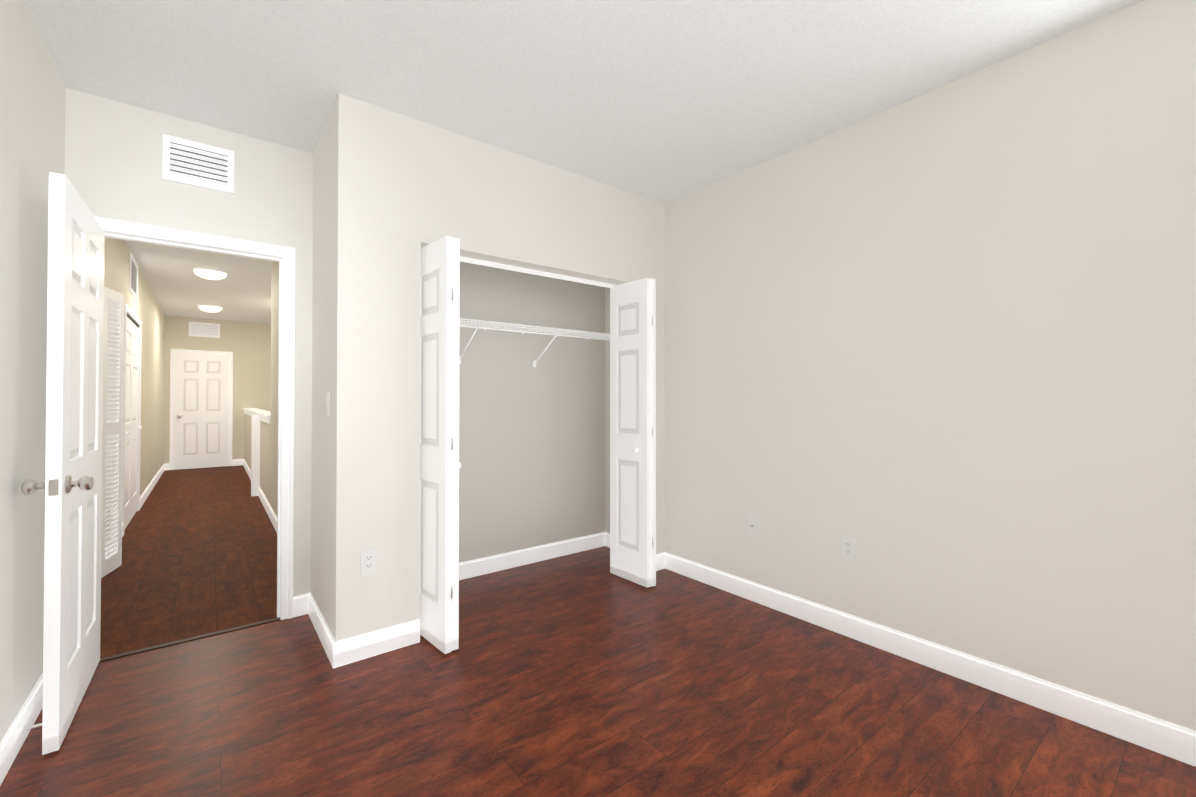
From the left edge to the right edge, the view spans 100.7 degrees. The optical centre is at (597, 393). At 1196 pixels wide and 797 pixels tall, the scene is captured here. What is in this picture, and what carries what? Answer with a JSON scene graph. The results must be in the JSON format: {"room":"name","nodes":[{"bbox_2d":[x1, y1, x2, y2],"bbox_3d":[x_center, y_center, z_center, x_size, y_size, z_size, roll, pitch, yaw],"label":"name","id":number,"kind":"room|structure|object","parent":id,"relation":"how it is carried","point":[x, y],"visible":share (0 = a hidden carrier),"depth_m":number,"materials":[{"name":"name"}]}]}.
{"room":"empty bedroom","nodes":[
{"label":"empty bedroom","id":0,"kind":"room"},
{"bbox_2d":[0,0,65,741],"bbox_3d":[-1.155,-0.090,0.513,0.120,2.675,4.370,0,-1,-38],"label":"wall","id":1,"kind":"structure","parent":0,"point":[32,120],"depth_m":1.79,"materials":[{"name":"beige paint"}]},
{"bbox_2d":[0,673,42,785],"bbox_3d":[-1.135,1.191,0.592,0.030,0.115,4.253,0,-1,-38],"label":"baseboard","id":2,"kind":"structure","parent":1,"relation":"attached to","point":[13,740],"depth_m":1.75,"materials":[{"name":"white paint"}]},
{"bbox_2d":[22,723,41,732],"bbox_3d":[-2.033,1.206,1.800,0.075,0.022,0.022,0,-1,-38],"label":"door stop","id":3,"kind":"object","parent":2,"relation":"attached to","point":[24,728],"visible":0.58,"depth_m":1.79,"materials":[{"name":"white plastic"}]},
{"bbox_2d":[104,237,164,544],"bbox_3d":[-5.128,-0.039,5.442,0.120,2.675,8.050,0,-1,-38],"label":"wall","id":4,"kind":"structure","parent":0,"point":[145,307],"depth_m":6.22,"materials":[{"name":"paint"}]},
{"bbox_2d":[101,287,123,577],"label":"louvered bifold door","id":5,"kind":"structure","parent":4,"relation":"in","point":[112,371],"depth_m":3.54,"materials":[{"name":"white paint"}]},
{"bbox_2d":[105,524,122,554],"bbox_3d":[-3.449,1.220,3.391,0.015,0.115,2.775,0,-1,-38],"label":"baseboard","id":6,"kind":"structure","parent":4,"relation":"attached to","point":[122,524],"depth_m":3.87,"materials":[{"name":"white paint"}]},
{"bbox_2d":[125,317,132,527],"bbox_3d":[-4.531,0.280,4.777,0.068,2.002,0.582,0,-1,-38],"label":"closet door leaf","id":7,"kind":"structure","parent":4,"relation":"in","point":[128,438],"depth_m":4.84,"materials":[{"name":"white paint"}]},
{"bbox_2d":[122,303,141,535],"bbox_3d":[-4.707,0.240,5.012,0.016,2.110,1.316,0,-1,-38],"label":"trim","id":8,"kind":"structure","parent":4,"relation":"attached to","point":[133,315],"depth_m":4.54,"materials":[{"name":"white paint"}]},
{"bbox_2d":[127,314,138,327],"bbox_3d":[-4.762,0.269,4.970,0.118,2.050,1.201,0,-1,-38],"label":"trim","id":9,"kind":"structure","parent":4,"relation":"attached to","point":[132,320],"depth_m":5.07,"materials":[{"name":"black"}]},
{"bbox_2d":[129,253,138,299],"bbox_3d":[-4.708,-1.176,5.027,0.022,0.361,0.602,0,-1,-38],"label":"air vent","id":10,"kind":"object","parent":4,"relation":"in","point":[133,277],"visible":0.92,"depth_m":4.99,"materials":[{"name":"white metal"}]},
{"bbox_2d":[131,323,141,518],"bbox_3d":[-4.893,0.285,5.240,0.068,2.002,0.582,0,-1,-38],"label":"closet door leaf","id":11,"kind":"structure","parent":4,"relation":"in","point":[135,427],"depth_m":5.25,"materials":[{"name":"white paint"}]},
{"bbox_2d":[140,464,166,507],"bbox_3d":[-6.293,1.258,7.037,0.030,0.115,3.843,0,-1,-38],"label":"baseboard","id":12,"kind":"structure","parent":4,"relation":"attached to","point":[143,497],"depth_m":6.65,"materials":[{"name":"white paint"}]},
{"bbox_2d":[164,316,270,469],"bbox_3d":[-6.555,0.002,9.358,2.460,2.675,0.124,0,-1,-38],"label":"wall","id":13,"kind":"structure","parent":0,"point":[248,344],"depth_m":9.19,"materials":[{"name":"paint"}]},
{"bbox_2d":[169,349,232,469],"bbox_3d":[-7.082,0.286,8.869,0.876,2.101,0.039,0,-1,-38],"label":"door frame","id":14,"kind":"structure","parent":13,"relation":"attached to","point":[172,394],"depth_m":8.73,"materials":[{"name":"white paint"}]},
{"bbox_2d":[174,353,228,468],"bbox_3d":[-7.047,0.311,8.823,0.754,2.028,0.104,0,-1,-38],"label":"door","id":15,"kind":"structure","parent":13,"relation":"in","point":[201,409],"depth_m":8.83,"materials":[{"name":"white paint"}]},
{"bbox_2d":[189,322,219,337],"bbox_3d":[-7.057,-1.135,8.892,0.442,0.251,0.022,0,-1,-38],"label":"air vent","id":16,"kind":"object","parent":13,"relation":"in","point":[196,329],"visible":1,"depth_m":8.89,"materials":[{"name":"white metal"}]},
{"bbox_2d":[243,408,270,503],"bbox_3d":[-5.011,0.785,7.264,0.230,1.065,5.070,0,-1,-38],"label":"wall","id":17,"kind":"structure","parent":0,"point":[257,440],"depth_m":6.29,"materials":[{"name":"paint"}]},
{"bbox_2d":[242,459,276,531],"bbox_3d":[-4.158,1.248,6.111,0.015,0.115,7.933,0,-1,-38],"label":"baseboard","id":18,"kind":"structure","parent":17,"relation":"attached to","point":[270,512],"depth_m":5.51,"materials":[{"name":"white paint"}]},
{"bbox_2d":[270,112,330,625],"bbox_3d":[-2.359,-0.055,3.901,0.160,2.675,3.550,0,-1,-38],"label":"wall","id":19,"kind":"structure","parent":0,"point":[320,373],"depth_m":2.70,"materials":[{"name":"beige paint"}]},
{"bbox_2d":[296,593,335,667],"bbox_3d":[-1.454,1.211,2.569,0.043,0.115,0.746,0,-1,-38],"label":"baseboard","id":20,"kind":"structure","parent":19,"relation":"attached to","point":[305,603],"depth_m":2.60,"materials":[{"name":"white paint"}]},
{"bbox_2d":[325,392,329,415],"bbox_3d":[-1.351,0.053,2.472,0.012,0.118,0.072,0,-1,-38],"label":"light switch","id":21,"kind":"object","parent":19,"relation":"attached to","point":[327,399],"visible":0.96,"depth_m":2.46,"materials":[{"name":"white plastic"}]},
{"bbox_2d":[65,88,604,595],"bbox_3d":[-1.317,-0.062,3.218,3.380,2.675,0.150,0,-1,-38],"label":"wall","id":22,"kind":"structure","parent":0,"point":[532,454],"depth_m":3.48,"materials":[{"name":"paint"}]},
{"bbox_2d":[21,172,104,754],"bbox_3d":[-2.136,0.241,2.038,0.178,2.026,0.766,0,-1,-37],"label":"bedroom door","id":23,"kind":"structure","parent":22,"relation":"in","point":[71,485],"depth_m":1.86,"materials":[{"name":"white paint"}]},
{"bbox_2d":[94,216,294,619],"bbox_3d":[-2.119,0.220,2.606,0.876,2.102,0.158,0,-1,-38],"label":"door frame","id":24,"kind":"structure","parent":22,"relation":"attached to","point":[287,254],"depth_m":2.79,"materials":[{"name":"white paint"}]},
{"bbox_2d":[162,134,233,193],"bbox_3d":[-2.070,-1.186,2.574,0.292,0.226,0.023,0,-1,-38],"label":"air vent","id":25,"kind":"object","parent":22,"relation":"in","point":[189,162],"visible":1,"depth_m":2.57,"materials":[{"name":"white metal"}]},
{"bbox_2d":[459,318,609,366],"bbox_3d":[-0.651,-0.338,3.450,2.049,0.272,0.310,0,-1,-38],"label":"wire shelf","id":26,"kind":"object","parent":22,"relation":"attached to","point":[556,333],"visible":0.52,"depth_m":3.53,"materials":[{"name":"white metal"}]},
{"bbox_2d":[459,532,609,579],"bbox_3d":[-0.587,1.220,3.351,2.053,0.115,0.523,0,-1,-38],"label":"baseboard","id":27,"kind":"structure","parent":22,"relation":"attached to","point":[486,565],"depth_m":3.73,"materials":[{"name":"white paint"}]},
{"bbox_2d":[328,93,664,640],"bbox_3d":[-0.418,-0.064,3.052,2.170,2.675,0.180,0,-1,-38],"label":"wall","id":28,"kind":"structure","parent":0,"point":[405,190],"depth_m":2.49,"materials":[{"name":"beige paint"}]},
{"bbox_2d":[361,548,376,575],"bbox_3d":[-1.103,0.812,2.388,0.072,0.118,0.007,0,-1,-38],"label":"outlet","id":29,"kind":"object","parent":28,"relation":"attached to","point":[368,561],"visible":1,"depth_m":2.38,"materials":[{"name":"white plastic"}]},
{"bbox_2d":[336,619,419,667],"bbox_3d":[-1.053,1.210,2.418,0.368,0.115,0.016,0,-1,-38],"label":"baseboard","id":30,"kind":"structure","parent":28,"relation":"attached to","point":[363,646],"depth_m":2.40,"materials":[{"name":"white paint"}]},
{"bbox_2d":[419,236,452,653],"bbox_3d":[-0.847,0.247,2.533,0.035,2.022,0.372,1,-1,-44],"label":"closet door","id":31,"kind":"structure","parent":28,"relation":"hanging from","point":[436,587],"depth_m":2.47,"materials":[{"name":"white paint"}]},
{"bbox_2d":[452,238,460,650],"bbox_3d":[-0.781,0.247,2.598,0.068,2.022,0.365,0,-1,-32],"label":"panel","id":32,"kind":"object","parent":28,"relation":"hanging from","point":[456,465],"visible":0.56,"depth_m":2.43,"materials":[{"name":"white paint"}]},
{"bbox_2d":[460,256,615,287],"bbox_3d":[-0.413,-0.760,3.121,1.477,0.030,0.032,0,-1,-38],"label":"track rail","id":33,"kind":"object","parent":28,"relation":"attached to","point":[521,269],"visible":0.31,"depth_m":3.10,"materials":[{"name":"white metal"}]},
{"bbox_2d":[610,278,650,587],"bbox_3d":[0.202,0.255,3.369,0.068,2.022,0.365,1,-1,-40],"label":"closet door","id":34,"kind":"structure","parent":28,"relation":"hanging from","point":[630,465],"depth_m":3.35,"materials":[{"name":"white paint"}]},
{"bbox_2d":[650,278,655,586],"bbox_3d":[0.262,0.256,3.401,0.035,2.022,0.372,0,-1,-36],"label":"closet bifold right pivot","id":35,"kind":"object","parent":28,"relation":"hanging from","point":[653,407],"visible":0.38,"depth_m":3.26,"materials":[{"name":"white paint"}]},
{"bbox_2d":[656,553,663,570],"bbox_3d":[0.368,1.221,3.532,0.278,0.115,0.014,0,-1,-38],"label":"baseboard","id":36,"kind":"structure","parent":28,"relation":"attached to","point":[659,557],"depth_m":3.59,"materials":[{"name":"white paint"}]},
{"bbox_2d":[25,0,1142,323],"bbox_3d":[-2.378,-1.433,4.758,3.570,0.100,12.700,0,-1,-38],"label":"ceiling","id":37,"kind":"structure","parent":0,"point":[663,100],"depth_m":2.15,"materials":[{"name":"paint"}]},
{"bbox_2d":[193,267,227,279],"bbox_3d":[-4.349,-1.327,5.564,0.310,0.095,0.310,0,-1,-38],"label":"ceiling lamp","id":38,"kind":"object","parent":37,"relation":"attached to","point":[210,273],"visible":1,"depth_m":5.48,"materials":[{"name":"white glass"}]},
{"bbox_2d":[198,304,222,311],"bbox_3d":[-6.013,-1.305,7.689,0.310,0.095,0.310,0,-1,-38],"label":"ceiling lamp","id":39,"kind":"object","parent":37,"relation":"attached to","point":[209,308],"visible":1,"depth_m":7.60,"materials":[{"name":"white glass"}]},
{"bbox_2d":[0,465,1195,796],"bbox_3d":[-2.413,1.321,4.702,3.660,0.060,12.700,0,-1,-38],"label":"floor","id":40,"kind":"structure","parent":0,"point":[584,674],"depth_m":2.00,"materials":[{"name":"laminate"}]},
{"bbox_2d":[99,617,280,661],"bbox_3d":[-2.090,1.266,2.558,0.760,0.005,0.032,0,-1,-38],"label":"threshold","id":41,"kind":"object","parent":40,"relation":"on","point":[183,640],"depth_m":2.53,"materials":[{"name":"brown wood"}]},
{"bbox_2d":[605,0,1195,730],"bbox_3d":[1.408,-0.069,2.576,0.120,2.675,4.460,0,-1,-38],"label":"wall","id":42,"kind":"structure","parent":0,"point":[933,352],"depth_m":2.17,"materials":[{"name":"beige paint"}]},
{"bbox_2d":[748,515,757,536],"bbox_3d":[0.947,0.814,3.045,0.016,0.118,0.072,0,-1,-38],"label":"outlet","id":43,"kind":"object","parent":42,"relation":"attached to","point":[752,525],"visible":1,"depth_m":3.04,"materials":[{"name":"white plastic"}]},
{"bbox_2d":[841,535,855,560],"bbox_3d":[1.308,0.809,2.591,0.007,0.118,0.072,0,-1,-38],"label":"outlet","id":44,"kind":"object","parent":42,"relation":"attached to","point":[848,547],"visible":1,"depth_m":2.59,"materials":[{"name":"white plastic"}]},
{"bbox_2d":[664,552,1195,766],"bbox_3d":[1.572,1.208,2.247,0.014,0.115,3.523,0,-1,-38],"label":"baseboard","id":45,"kind":"structure","parent":42,"relation":"attached to","point":[1148,732],"depth_m":2.14,"materials":[{"name":"white paint"}]}
]}

